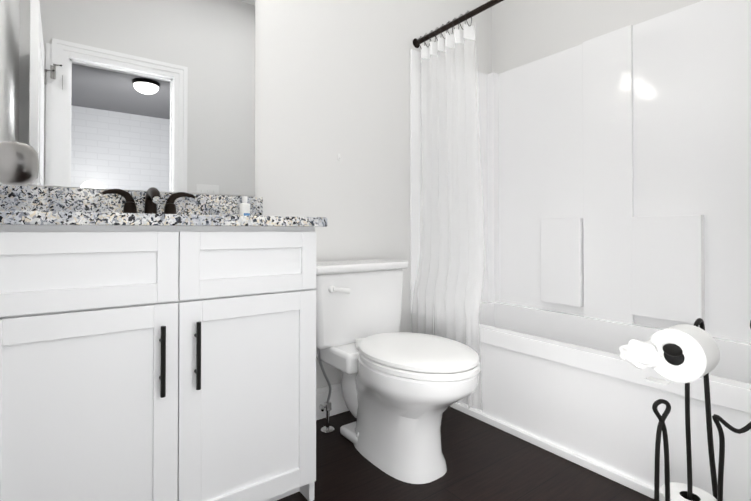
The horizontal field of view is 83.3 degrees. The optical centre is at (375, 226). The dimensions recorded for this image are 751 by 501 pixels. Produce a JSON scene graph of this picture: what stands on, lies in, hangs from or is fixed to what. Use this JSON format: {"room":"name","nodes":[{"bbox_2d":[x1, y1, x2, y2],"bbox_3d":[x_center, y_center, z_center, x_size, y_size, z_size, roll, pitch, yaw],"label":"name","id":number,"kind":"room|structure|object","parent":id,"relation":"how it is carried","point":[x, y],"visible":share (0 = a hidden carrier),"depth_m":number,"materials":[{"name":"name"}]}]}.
{"room":"bathroom","nodes":[
{"label":"bathroom","id":0,"kind":"room"},
{"bbox_2d":[2,0,491,388],"bbox_3d":[-0.263,-0.519,2.020,2.634,2.800,0.100,0,-1,-36],"label":"wall","id":1,"kind":"structure","parent":0,"point":[332,79],"depth_m":2.04,"materials":[{"name":"white paint"}]},
{"bbox_2d":[0,0,254,195],"bbox_3d":[-0.856,-0.617,1.516,0.868,0.972,0.005,0,-1,-36],"label":"mirror","id":2,"kind":"object","parent":1,"relation":"attached to","point":[144,95],"visible":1,"depth_m":1.51,"materials":[{"name":"clear glass"}]},
{"bbox_2d":[316,383,348,419],"bbox_3d":[-0.138,0.811,2.028,0.865,0.140,0.015,0,-1,-36],"label":"baseboard","id":3,"kind":"structure","parent":1,"relation":"attached to","point":[338,405],"depth_m":1.97,"materials":[{"name":"white wood"}]},
{"bbox_2d":[413,0,503,47],"bbox_3d":[0.677,-1.016,1.710,0.052,0.052,1.580,0,-1,-36],"label":"curtain rod","id":4,"kind":"object","parent":1,"relation":"attached to","point":[480,9],"visible":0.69,"depth_m":2.06,"materials":[{"name":"black metal"}]},
{"bbox_2d":[412,11,484,410],"bbox_3d":[0.359,-0.103,2.094,0.115,1.861,0.473,0,-1,-36],"label":"shower curtain","id":5,"kind":"object","parent":4,"relation":"hanging from","point":[448,42],"visible":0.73,"depth_m":2.10,"materials":[{"name":"white fabric"}]},
{"bbox_2d":[277,406,653,500],"bbox_3d":[0.311,0.899,1.231,2.634,0.050,2.030,0,-1,-36],"label":"floor","id":6,"kind":"structure","parent":0,"point":[486,461],"depth_m":1.50,"materials":[{"name":"black tile"}]},
{"bbox_2d":[0,184,326,500],"bbox_3d":[-0.677,0.369,1.288,0.902,1.011,0.568,0,-1,-36],"label":"bathroom vanity","id":7,"kind":"object","parent":6,"relation":"on","point":[156,344],"visible":1,"depth_m":1.08,"materials":[{"name":"white wood"}]},
{"bbox_2d":[102,187,195,213],"bbox_3d":[-0.751,-0.083,1.427,0.288,0.104,0.152,0,-1,-36],"label":"faucet","id":8,"kind":"object","parent":7,"relation":"on","point":[153,196],"depth_m":1.43,"materials":[{"name":"black metal"}]},
{"bbox_2d":[239,196,249,215],"bbox_3d":[-0.518,-0.075,1.672,0.024,0.092,0.042,0,-1,29],"label":"bottle","id":9,"kind":"object","parent":7,"relation":"on","point":[244,207],"visible":0.73,"depth_m":1.66,"materials":[{"name":"white plastic"}]},
{"bbox_2d":[315,259,479,483],"bbox_3d":[0.066,0.517,1.667,0.490,0.722,0.790,0,-1,-36],"label":"toilet","id":10,"kind":"object","parent":6,"relation":"on","point":[402,392],"visible":0.98,"depth_m":1.56,"materials":[{"name":"white ceramic"}]},
{"bbox_2d":[410,0,750,500],"bbox_3d":[0.916,-0.043,1.879,0.695,1.847,1.517,0,-1,-36],"label":"bathtub","id":11,"kind":"object","parent":6,"relation":"on","point":[615,174],"visible":0.85,"depth_m":1.94,"materials":[{"name":"white plastic"}]},
{"bbox_2d":[619,318,750,500],"bbox_3d":[0.729,0.551,0.996,0.330,0.643,0.240,0,-1,-36],"label":"toilet paper stand","id":12,"kind":"object","parent":6,"relation":"on","point":[686,354],"visible":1,"depth_m":0.98,"materials":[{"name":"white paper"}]},
{"bbox_2d":[492,0,701,73],"bbox_3d":[1.359,-0.519,1.958,0.100,2.800,1.930,0,-1,-36],"label":"wall","id":13,"kind":"structure","parent":0,"point":[524,32],"depth_m":2.37,"materials":[{"name":"white paint"}]},
{"bbox_3d":[0.369,-0.164,0.096,0.677,2.055,0.124,0,-1,-36],"label":"door frame","id":14,"kind":"structure","parent":0,"visible":0},
{"bbox_2d":[0,141,38,185],"bbox_3d":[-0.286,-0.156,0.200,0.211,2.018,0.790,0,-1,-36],"label":"door knob","id":15,"kind":"object","parent":14,"relation":"attached to","point":[19,163],"depth_m":0.49,"materials":[{"name":"white metal"}]}
]}

